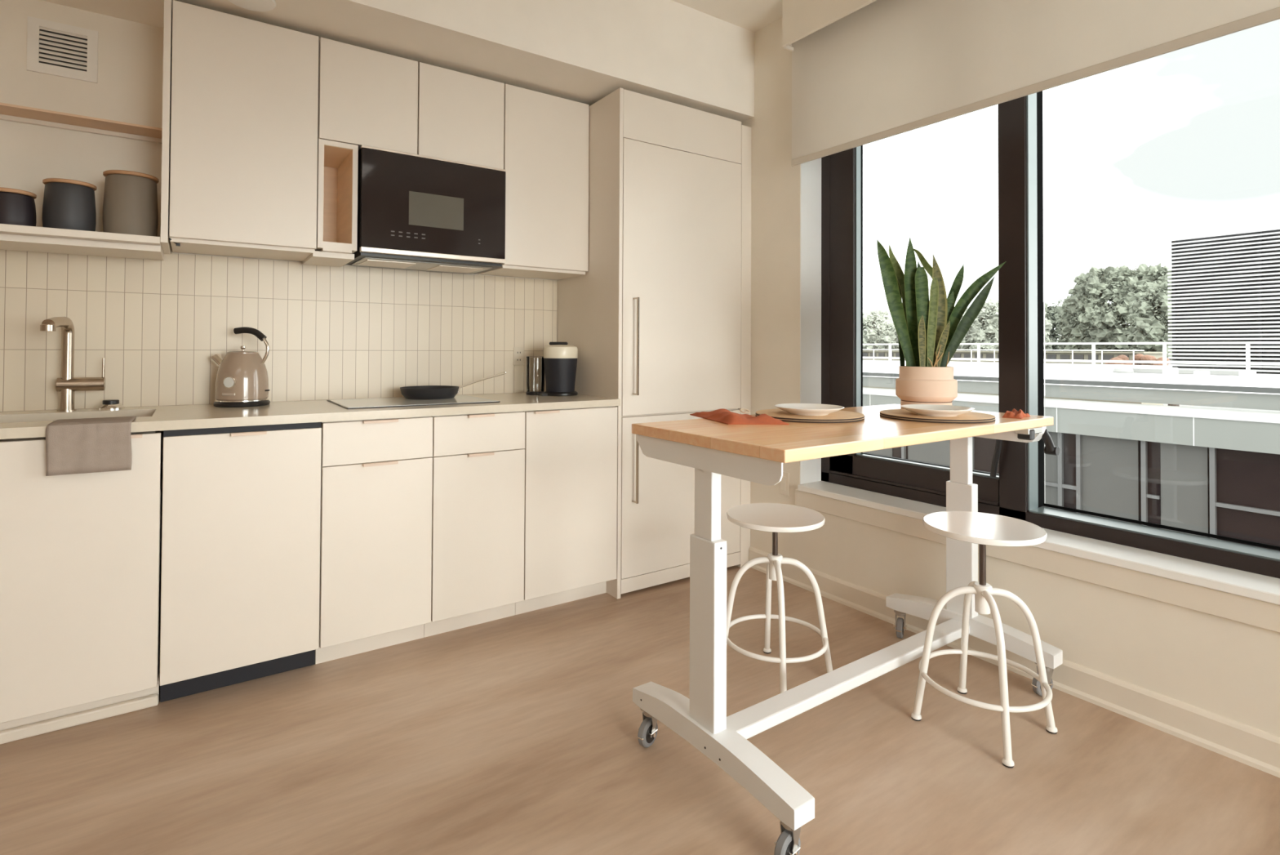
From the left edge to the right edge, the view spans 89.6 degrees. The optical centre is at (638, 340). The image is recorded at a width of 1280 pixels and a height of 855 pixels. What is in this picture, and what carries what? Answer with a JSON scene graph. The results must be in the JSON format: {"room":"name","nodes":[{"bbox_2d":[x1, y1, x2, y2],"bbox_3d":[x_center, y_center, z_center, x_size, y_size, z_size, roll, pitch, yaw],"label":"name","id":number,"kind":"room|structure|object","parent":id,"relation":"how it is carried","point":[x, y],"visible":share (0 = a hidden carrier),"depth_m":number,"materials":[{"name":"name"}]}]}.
{"room":"kitchen","nodes":[
{"label":"kitchen","id":0,"kind":"room"},
{"bbox_2d":[0,0,557,462],"bbox_3d":[-2.106,-0.254,2.406,6.360,2.840,0.128,1,-1,-35],"label":"wall","id":1,"kind":"structure","parent":0,"point":[346,331],"depth_m":2.52,"materials":[{"name":"tile"}]},
{"bbox_2d":[26,16,97,83],"bbox_3d":[-2.096,-1.054,2.348,0.193,0.192,0.009,1,-1,-35],"label":"air vent","id":2,"kind":"object","parent":1,"relation":"in","point":[53,48],"visible":1,"depth_m":2.35,"materials":[{"name":"beige metal"}]},
{"bbox_2d":[0,102,161,143],"bbox_3d":[-2.140,-0.782,2.238,0.800,0.024,0.134,1,-1,-35],"label":"wall ledge","id":3,"kind":"object","parent":1,"relation":"attached to","point":[11,113],"visible":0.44,"depth_m":2.33,"materials":[{"name":"beige paint"}]},
{"bbox_2d":[0,223,164,254],"bbox_3d":[-2.083,-0.349,2.146,0.800,0.024,0.343,1,-1,-35],"label":"display shelf","id":4,"kind":"object","parent":1,"relation":"attached to","point":[6,228],"visible":0.42,"depth_m":2.11,"materials":[{"name":"laminate"}]},
{"bbox_2d":[0,186,36,226],"bbox_3d":[-2.080,-0.427,2.134,0.128,0.131,0.128,1,-1,-35],"label":"canister","id":5,"kind":"object","parent":4,"relation":"on","point":[17,206],"visible":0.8,"depth_m":2.10,"materials":[{"name":"black ceramic"}]},
{"bbox_2d":[42,177,97,231],"bbox_3d":[-1.957,-0.450,2.218,0.140,0.181,0.140,1,-1,-35],"label":"canister","id":6,"kind":"object","parent":4,"relation":"on","point":[68,204],"visible":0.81,"depth_m":2.17,"materials":[{"name":"ceramic"}]},
{"bbox_2d":[0,233,164,260],"bbox_3d":[-2.092,-0.326,2.158,0.800,0.022,0.274,1,-1,-35],"label":"rail","id":7,"kind":"object","parent":4,"relation":"attached to","point":[7,242],"visible":1,"depth_m":2.21,"materials":[{"name":"laminate"}]},
{"bbox_2d":[102,169,159,236],"bbox_3d":[-1.827,-0.475,2.320,0.158,0.235,0.158,1,-1,-35],"label":"canister","id":8,"kind":"object","parent":4,"relation":"on","point":[130,204],"visible":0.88,"depth_m":2.26,"materials":[{"name":"grey ceramic"}]},
{"bbox_2d":[160,0,319,261],"bbox_3d":[-1.550,-0.774,2.517,0.488,0.880,0.343,1,-1,-35],"label":"upper cabinet","id":9,"kind":"object","parent":1,"relation":"attached to","point":[240,95],"visible":0.99,"depth_m":2.37,"materials":[{"name":"laminate"}]},
{"bbox_2d":[0,249,557,411],"bbox_3d":[-2.445,-0.052,2.098,4.858,0.595,0.008,1,-1,-35],"label":"tile backsplash","id":10,"kind":"structure","parent":1,"relation":"attached to","point":[344,331],"depth_m":2.70,"materials":[{"name":"beige tile"}]},
{"bbox_2d":[302,138,358,266],"bbox_3d":[-1.293,-0.555,2.691,0.156,0.457,0.342,1,-1,-35],"label":"open cubby","id":11,"kind":"object","parent":1,"relation":"attached to","point":[337,162],"visible":0.78,"depth_m":2.63,"materials":[{"name":"laminate"}]},
{"bbox_2d":[317,37,417,154],"bbox_3d":[-1.189,-0.985,2.768,0.377,0.398,0.343,1,-1,-35],"label":"upper cabinet","id":12,"kind":"object","parent":1,"relation":"attached to","point":[366,97],"visible":0.73,"depth_m":2.62,"materials":[{"name":"laminate"}]},
{"bbox_2d":[346,145,506,273],"bbox_3d":[-0.961,-0.552,2.897,0.611,0.448,0.379,1,-1,-35],"label":"microwave","id":13,"kind":"object","parent":12,"relation":"attached to","point":[415,211],"visible":0.98,"depth_m":2.73,"materials":[{"name":"black plastic"}]},
{"bbox_2d":[417,62,504,168],"bbox_3d":[-0.872,-0.981,2.985,0.384,0.398,0.343,1,-1,-35],"label":"upper cabinet","id":14,"kind":"object","parent":1,"relation":"attached to","point":[460,115],"visible":0.62,"depth_m":2.84,"materials":[{"name":"laminate"}]},
{"bbox_2d":[513,346,524,364],"bbox_3d":[-0.623,0.083,3.342,0.058,0.092,0.005,1,-1,-35],"label":"power outlet","id":15,"kind":"object","parent":1,"relation":"attached to","point":[518,352],"visible":1,"depth_m":3.34,"materials":[{"name":"beige plastic"}]},
{"bbox_2d":[478,84,589,279],"bbox_3d":[-0.529,-0.752,3.219,0.444,0.846,0.343,1,-1,-35],"label":"upper cabinet","id":16,"kind":"object","parent":1,"relation":"attached to","point":[546,136],"visible":0.91,"depth_m":3.07,"materials":[{"name":"laminate"}]},
{"bbox_2d":[40,0,782,122],"bbox_3d":[-0.613,-1.545,0.174,6.460,0.604,5.520,1,-1,-35],"label":"ceiling","id":17,"kind":"structure","parent":0,"point":[699,55],"depth_m":2.87,"materials":[{"name":"paint"}]},
{"bbox_2d":[227,0,275,11],"bbox_3d":[-1.384,-1.212,2.293,0.164,0.012,0.164,1,-1,-35],"label":"recessed light","id":18,"kind":"object","parent":17,"relation":"in","point":[251,5],"visible":1,"depth_m":2.32,"materials":[{"name":"white paint"}]},
{"bbox_2d":[782,0,876,51],"bbox_3d":[1.858,-1.551,1.523,0.140,0.250,3.941,1,-1,-35],"label":"soffit","id":19,"kind":"object","parent":17,"relation":"attached to","point":[801,19],"visible":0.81,"depth_m":2.96,"materials":[{"name":"paint"}]},
{"bbox_2d":[0,564,1279,854],"bbox_3d":[-0.614,1.204,0.206,6.360,0.120,5.420,1,-1,-35],"label":"floor","id":20,"kind":"structure","parent":0,"point":[516,734],"depth_m":1.78,"materials":[{"name":"wood"}]},
{"bbox_2d":[0,432,162,743],"bbox_3d":[-1.974,0.724,2.027,0.772,0.876,0.627,1,-1,-35],"label":"base cabinet","id":21,"kind":"object","parent":20,"relation":"on","point":[81,553],"visible":0.93,"depth_m":1.90,"materials":[{"name":"laminate"}]},
{"bbox_2d":[159,422,321,702],"bbox_3d":[-1.468,0.726,2.375,0.450,0.882,0.627,1,-1,-35],"label":"dishwasher","id":22,"kind":"object","parent":20,"relation":"on","point":[241,508],"visible":0.93,"depth_m":2.12,"materials":[{"name":"laminate"}]},
{"bbox_2d":[315,415,432,663],"bbox_3d":[-1.121,0.732,2.613,0.388,0.884,0.627,1,-1,-35],"label":"base cabinet","id":23,"kind":"object","parent":20,"relation":"on","point":[376,474],"visible":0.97,"depth_m":2.37,"materials":[{"name":"laminate"}]},
{"bbox_2d":[424,410,524,636],"bbox_3d":[-0.802,0.737,2.832,0.384,0.884,0.627,1,-1,-35],"label":"base cabinet","id":24,"kind":"object","parent":20,"relation":"on","point":[478,489],"visible":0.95,"depth_m":2.58,"materials":[{"name":"laminate"}]},
{"bbox_2d":[515,405,617,614],"bbox_3d":[-0.455,0.742,3.071,0.458,0.884,0.627,1,-1,-35],"label":"base cabinet","id":25,"kind":"object","parent":20,"relation":"on","point":[571,511],"visible":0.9,"depth_m":2.82,"materials":[{"name":"laminate"}]},
{"bbox_2d":[0,392,620,439],"bbox_3d":[-1.297,0.272,2.496,2.509,0.030,0.632,1,-1,-35],"label":"countertop","id":26,"kind":"structure","parent":25,"relation":"on","point":[19,424],"depth_m":2.31,"materials":[{"name":"stone"}]},
{"bbox_2d":[40,316,106,411],"bbox_3d":[-1.962,0.084,2.241,0.154,0.332,0.210,1,-1,-35],"label":"faucet","id":27,"kind":"object","parent":26,"relation":"on","point":[67,384],"visible":1,"depth_m":2.28,"materials":[{"name":"silver metal"}]},
{"bbox_2d":[0,431,159,441],"bbox_3d":[-1.905,0.371,2.100,0.540,0.184,0.330,1,-1,-35],"label":"trim strip","id":28,"kind":"object","parent":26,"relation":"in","point":[144,432],"visible":0.02,"depth_m":1.96,"materials":[{"name":"metal"}]},
{"bbox_2d":[45,416,136,475],"bbox_3d":[-1.654,0.315,1.957,0.194,0.147,0.182,1,-1,-35],"label":"dish towel","id":29,"kind":"object","parent":26,"relation":"on","point":[104,444],"visible":1,"depth_m":1.89,"materials":[{"name":"fabric"}]},
{"bbox_2d":[96,399,124,409],"bbox_3d":[-1.933,0.235,2.361,0.080,0.033,0.080,1,-1,-35],"label":"button","id":30,"kind":"object","parent":26,"relation":"on","point":[111,404],"visible":1,"depth_m":2.34,"materials":[{"name":"silver metal"}]},
{"bbox_2d":[210,326,270,407],"bbox_3d":[-1.564,0.102,2.538,0.202,0.308,0.192,1,-1,-35],"label":"electric kettle","id":31,"kind":"object","parent":26,"relation":"on","point":[242,380],"visible":1,"depth_m":2.48,"materials":[{"name":"beige metal"}]},
{"bbox_2d":[327,394,499,408],"bbox_3d":[-0.967,0.259,2.762,0.603,0.005,0.449,1,-1,-35],"label":"cooktop","id":32,"kind":"object","parent":26,"relation":"in","point":[351,403],"visible":1,"depth_m":2.69,"materials":[{"name":"black glass"}]},
{"bbox_2d":[400,371,506,399],"bbox_3d":[-0.842,0.203,2.973,0.495,0.114,0.255,1,-1,-35],"label":"frying pan","id":33,"kind":"object","parent":32,"relation":"on","point":[420,392],"visible":1,"depth_m":2.82,"materials":[{"name":"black metal"}]},
{"bbox_2d":[525,342,577,395],"bbox_3d":[-0.432,0.140,3.195,0.259,0.262,0.169,0,-1,-4],"label":"coffee machine","id":34,"kind":"object","parent":26,"relation":"on","point":[559,359],"visible":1,"depth_m":3.13,"materials":[{"name":"black plastic"}]},
{"bbox_2d":[556,87,623,598],"bbox_3d":[-0.261,0.010,3.228,0.019,2.353,0.619,1,-1,-35],"label":"end panel","id":35,"kind":"object","parent":20,"relation":"on","point":[589,307],"visible":0.48,"depth_m":3.09,"materials":[{"name":"laminate"}]},
{"bbox_2d":[620,88,741,593],"bbox_3d":[0.071,0.009,3.424,0.746,2.340,0.654,1,-1,-35],"label":"refrigerator","id":36,"kind":"object","parent":20,"relation":"on","point":[682,264],"visible":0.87,"depth_m":3.15,"materials":[{"name":"laminate"}]},
{"bbox_2d":[735,124,751,567],"bbox_3d":[0.507,0.027,3.514,0.071,2.335,0.220,1,-1,-35],"label":"filler panel","id":37,"kind":"object","parent":20,"relation":"on","point":[745,356],"visible":0.32,"depth_m":3.43,"materials":[{"name":"laminate"}]},
{"bbox_2d":[726,502,832,693],"bbox_3d":[0.475,0.893,2.253,0.360,0.569,0.360,0,-1,38],"label":"stool","id":38,"kind":"object","parent":20,"relation":"on","point":[775,517],"visible":0.81,"depth_m":2.24,"materials":[{"name":"metal"}]},
{"bbox_2d":[631,404,1062,854],"bbox_3d":[0.706,0.714,2.033,1.380,0.924,0.624,1,-1,-35],"label":"table","id":39,"kind":"object","parent":20,"relation":"on","point":[755,453],"visible":0.89,"depth_m":1.72,"materials":[{"name":"white metal"}]},
{"bbox_2d":[689,408,789,424],"bbox_3d":[0.307,0.233,2.033,0.171,0.033,0.336,1,-1,-19],"label":"napkin","id":40,"kind":"object","parent":39,"relation":"on","point":[722,415],"visible":1,"depth_m":1.94,"materials":[{"name":"orange fabric"}]},
{"bbox_2d":[755,414,864,422],"bbox_3d":[0.558,0.249,2.117,0.345,0.006,0.345,1,-1,-35],"label":"placemat","id":41,"kind":"object","parent":39,"relation":"on","point":[862,419],"visible":0.26,"depth_m":1.96,"materials":[{"name":"brown wood"}]},
{"bbox_2d":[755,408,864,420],"bbox_3d":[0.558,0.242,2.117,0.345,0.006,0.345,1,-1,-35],"label":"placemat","id":42,"kind":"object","parent":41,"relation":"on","point":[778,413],"visible":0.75,"depth_m":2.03,"materials":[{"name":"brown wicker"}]},
{"bbox_2d":[774,403,844,415],"bbox_3d":[0.552,0.226,2.095,0.219,0.025,0.219,1,-1,-35],"label":"plate","id":43,"kind":"object","parent":42,"relation":"on","point":[802,409],"visible":1,"depth_m":2.07,"materials":[{"name":"white ceramic"}]},
{"bbox_2d":[880,413,995,423],"bbox_3d":[0.977,0.251,2.125,0.345,0.006,0.345,1,-1,-35],"label":"placemat","id":44,"kind":"object","parent":39,"relation":"on","point":[882,415],"visible":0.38,"depth_m":1.98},
{"bbox_2d":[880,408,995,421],"bbox_3d":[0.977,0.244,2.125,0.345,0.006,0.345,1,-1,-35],"label":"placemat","id":45,"kind":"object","parent":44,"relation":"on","point":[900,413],"visible":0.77,"depth_m":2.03,"materials":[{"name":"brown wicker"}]},
{"bbox_2d":[900,404,974,416],"bbox_3d":[0.961,0.228,2.083,0.219,0.025,0.219,1,-1,-35],"label":"plate","id":46,"kind":"object","parent":45,"relation":"on","point":[930,410],"visible":1,"depth_m":2.06,"materials":[{"name":"white ceramic"}]},
{"bbox_2d":[876,237,1006,408],"bbox_3d":[1.144,-0.065,2.445,0.469,0.649,0.215,0,-1,17],"label":"potted snake plant","id":47,"kind":"object","parent":39,"relation":"on","point":[929,334],"visible":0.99,"depth_m":2.42,"materials":[{"name":"green plant"}]},
{"bbox_2d":[1002,408,1030,418],"bbox_3d":[1.266,0.243,2.164,0.061,0.026,0.141,0,-1,43],"label":"napkin","id":48,"kind":"object","parent":39,"relation":"on","point":[1015,414],"visible":1,"depth_m":2.13,"materials":[{"name":"orange fabric"}]},
{"bbox_2d":[911,511,1057,767],"bbox_3d":[1.054,0.871,1.977,0.360,0.610,0.360,1,-1,-24],"label":"stool","id":49,"kind":"object","parent":20,"relation":"on","point":[983,529],"visible":1,"depth_m":1.95,"materials":[{"name":"metal"}]},
{"bbox_2d":[741,17,1279,736],"bbox_3d":[1.853,-0.242,1.845,0.250,2.840,5.300,1,-1,-35],"label":"wall","id":50,"kind":"structure","parent":0,"point":[1227,668],"depth_m":2.62,"materials":[{"name":"paint"}]},
{"bbox_2d":[778,471,789,495],"bbox_3d":[0.726,0.717,3.236,0.008,0.114,0.070,1,-1,-35],"label":"power outlet","id":51,"kind":"object","parent":50,"relation":"attached to","point":[784,485],"visible":0.8,"depth_m":3.23,"materials":[{"name":"beige paint"}]},
{"bbox_2d":[780,475,786,490],"bbox_3d":[0.724,0.717,3.235,0.002,0.070,0.034,1,-1,-35],"label":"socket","id":52,"kind":"object","parent":51,"relation":"attached to","point":[783,482],"depth_m":3.23,"materials":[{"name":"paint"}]},
{"bbox_2d":[800,157,821,484],"bbox_3d":[1.924,-0.378,1.679,0.172,2.132,3.751,1,-1,-35],"label":"trim","id":53,"kind":"structure","parent":50,"relation":"attached to","point":[810,171],"depth_m":3.21,"materials":[{"name":"white paint"}]},
{"bbox_2d":[748,546,1279,777],"bbox_3d":[1.908,1.125,1.492,0.028,0.098,4.678,1,-1,-35],"label":"baseboard","id":54,"kind":"structure","parent":50,"relation":"attached to","point":[1254,747],"depth_m":2.05,"materials":[{"name":"beige paint"}]},
{"bbox_2d":[795,488,1279,632],"bbox_3d":[1.837,0.754,1.619,0.014,0.078,3.763,1,-1,-35],"label":"trim","id":55,"kind":"structure","parent":50,"relation":"attached to","point":[1248,611],"depth_m":2.10,"materials":[{"name":"beige paint"}]},
{"bbox_2d":[797,480,1279,604],"bbox_3d":[1.911,0.702,1.655,0.195,0.028,3.738,1,-1,-35],"label":"windowsill","id":56,"kind":"structure","parent":50,"relation":"attached to","point":[1260,587],"depth_m":2.08,"materials":[{"name":"white paint"}]},
{"bbox_2d":[821,90,1279,577],"bbox_3d":[2.019,-0.376,1.744,0.190,2.132,3.743,1,-1,-35],"label":"window","id":57,"kind":"structure","parent":50,"relation":"in","point":[1017,491],"depth_m":2.51,"materials":[{"name":"black metal"}]},
{"bbox_2d":[788,0,1279,166],"bbox_3d":[1.836,-1.214,1.584,0.099,0.702,3.873,1,-1,-35],"label":"roller blind","id":58,"kind":"object","parent":57,"relation":"attached to","point":[885,68],"visible":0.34,"depth_m":2.45,"materials":[{"name":"fabric"}]},
{"label":"outside","id":59,"kind":"structure","parent":0,"visible":0},
{"bbox_2d":[1105,353,1170,365],"bbox_3d":[31.091,1.463,40.179,2.299,1.273,3.398,1,-1,-35],"label":"shrub","id":60,"kind":"object","parent":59,"point":[1139,357],"visible":0.38,"depth_m":40.05,"materials":[{"name":"plant"}]},
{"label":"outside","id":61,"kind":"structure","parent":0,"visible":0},
{"bbox_2d":[1163,403,1279,412],"bbox_3d":[49.314,11.557,73.999,159.500,0.300,200.000,1,-1,-35],"label":"ground","id":62,"kind":"structure","parent":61,"point":[1205,406],"depth_m":115.78,"materials":[{"name":"white concrete"}]},
{"bbox_2d":[862,308,898,350],"bbox_3d":[37.068,3.255,101.934,10.444,16.806,11.503,1,-1,-35],"label":"tree","id":63,"kind":"object","parent":62,"relation":"on","point":[878,327],"visible":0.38,"depth_m":98.43,"materials":[{"name":"green plant"}]},
{"bbox_2d":[955,297,1057,351],"bbox_3d":[42.920,3.094,76.480,9.317,16.487,12.192,1,-1,-35],"label":"tree","id":64,"kind":"object","parent":62,"relation":"on","point":[984,328],"visible":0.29,"depth_m":74.50,"materials":[{"name":"green plant"}]},
{"bbox_2d":[1043,299,1062,351],"bbox_3d":[48.980,3.298,73.777,7.659,16.066,9.296,1,-1,-35],"label":"tree","id":65,"kind":"object","parent":62,"relation":"on","point":[1051,312],"visible":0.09,"depth_m":73.40,"materials":[{"name":"green plant"}]},
{"bbox_2d":[862,360,1279,550],"bbox_3d":[20.076,5.960,28.456,26.620,9.350,34.000,1,-1,-35],"label":"building","id":66,"kind":"structure","parent":62,"relation":"on","point":[1216,471],"depth_m":16.23,"materials":[{"name":"white concrete"}]},
{"bbox_2d":[863,448,893,456],"bbox_3d":[7.998,4.739,23.074,0.040,4.324,2.400,1,-1,-35],"label":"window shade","id":67,"kind":"object","parent":66,"relation":"hanging from","point":[889,451],"depth_m":22.38,"materials":[{"name":"grey fabric"}]},
{"bbox_2d":[862,360,894,360],"bbox_3d":[25.883,1.682,38.563,5.500,0.440,44.000,1,-1,-35],"label":"terrace","id":68,"kind":"object","parent":66,"relation":"on","point":[863,360],"visible":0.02,"depth_m":50.99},
{"bbox_2d":[907,440,950,466],"bbox_3d":[9.472,4.717,20.932,0.040,4.324,1.600,1,-1,-35],"label":"window shade","id":69,"kind":"object","parent":66,"relation":"hanging from","point":[935,452],"depth_m":20.87,"materials":[{"name":"grey fabric"}]},
{"bbox_2d":[862,349,1167,404],"bbox_3d":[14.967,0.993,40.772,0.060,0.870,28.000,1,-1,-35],"label":"rooftop railing","id":70,"kind":"object","parent":66,"relation":"on","point":[1101,350],"visible":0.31,"depth_m":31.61,"materials":[{"name":"white metal"}]},
{"bbox_2d":[1044,431,1057,508],"bbox_3d":[11.370,4.688,18.172,0.040,4.324,0.900,1,-1,-35],"label":"window shade","id":71,"kind":"object","parent":66,"relation":"hanging from","point":[1051,461],"depth_m":17.96,"materials":[{"name":"grey fabric"}]},
{"bbox_2d":[862,341,1279,380],"bbox_3d":[13.413,0.642,23.625,0.076,1.085,31.500,1,-1,-35],"label":"rooftop railing","id":72,"kind":"object","parent":66,"relation":"on","point":[1164,362],"visible":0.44,"depth_m":20.27,"materials":[{"name":"white metal"}]},
{"bbox_2d":[1081,434,1138,524],"bbox_3d":[12.277,4.675,16.854,0.040,4.324,1.300,1,-1,-35],"label":"window shade","id":73,"kind":"object","parent":66,"relation":"hanging from","point":[1110,465],"depth_m":16.81,"materials":[{"name":"grey fabric"}]},
{"bbox_2d":[1162,367,1177,374],"bbox_3d":[18.477,1.069,22.430,0.400,0.250,0.340,1,-1,-35],"label":"support","id":74,"kind":"object","parent":66,"relation":"on","point":[1170,371],"visible":0.88,"depth_m":22.27,"materials":[{"name":"white paint"}]},
{"bbox_2d":[1112,367,1239,375],"bbox_3d":[19.038,1.103,22.919,1.120,0.200,3.570,1,-1,-35],"label":"duct","id":75,"kind":"object","parent":66,"relation":"on","point":[1122,370],"visible":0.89,"depth_m":23.05,"materials":[{"name":"white metal"}]},
{"bbox_2d":[1160,442,1208,537],"bbox_3d":[13.161,4.662,15.569,0.040,4.324,0.900,1,-1,-35],"label":"window shade","id":76,"kind":"object","parent":66,"relation":"hanging from","point":[1184,468],"depth_m":15.55,"materials":[{"name":"grey fabric"}]},
{"bbox_2d":[1193,370,1209,375],"bbox_3d":[18.958,1.112,21.729,0.400,0.150,0.340,1,-1,-35],"label":"support","id":77,"kind":"object","parent":66,"relation":"on","point":[1195,372],"visible":1,"depth_m":21.62,"materials":[{"name":"white paint"}]},
{"bbox_2d":[1167,227,1279,373],"bbox_3d":[25.040,-1.476,21.181,0.360,5.370,12.260,1,-1,-35],"label":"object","id":78,"kind":"structure","parent":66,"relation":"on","point":[1225,287],"depth_m":24.76,"materials":[{"name":"grey metal"}]},
{"bbox_2d":[1239,370,1256,377],"bbox_3d":[19.610,1.077,20.782,0.400,0.200,0.340,1,-1,-35],"label":"support","id":79,"kind":"object","parent":66,"relation":"on","point":[1242,373],"visible":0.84,"depth_m":20.70,"materials":[{"name":"white paint"}]},
{"bbox_2d":[1053,262,1171,351],"bbox_3d":[45.792,1.936,60.863,7.912,18.397,12.518,1,-1,-35],"label":"tree","id":80,"kind":"object","parent":62,"relation":"on","point":[1085,315],"visible":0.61,"depth_m":60.39,"materials":[{"name":"green plant"}]},
{"bbox_2d":[1126,278,1179,406],"bbox_3d":[41.484,2.941,50.076,5.931,16.048,5.658,0,-1,19],"label":"tree","id":81,"kind":"object","parent":62,"relation":"on","point":[1146,321],"visible":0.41,"depth_m":49.52,"materials":[{"name":"green plant"}]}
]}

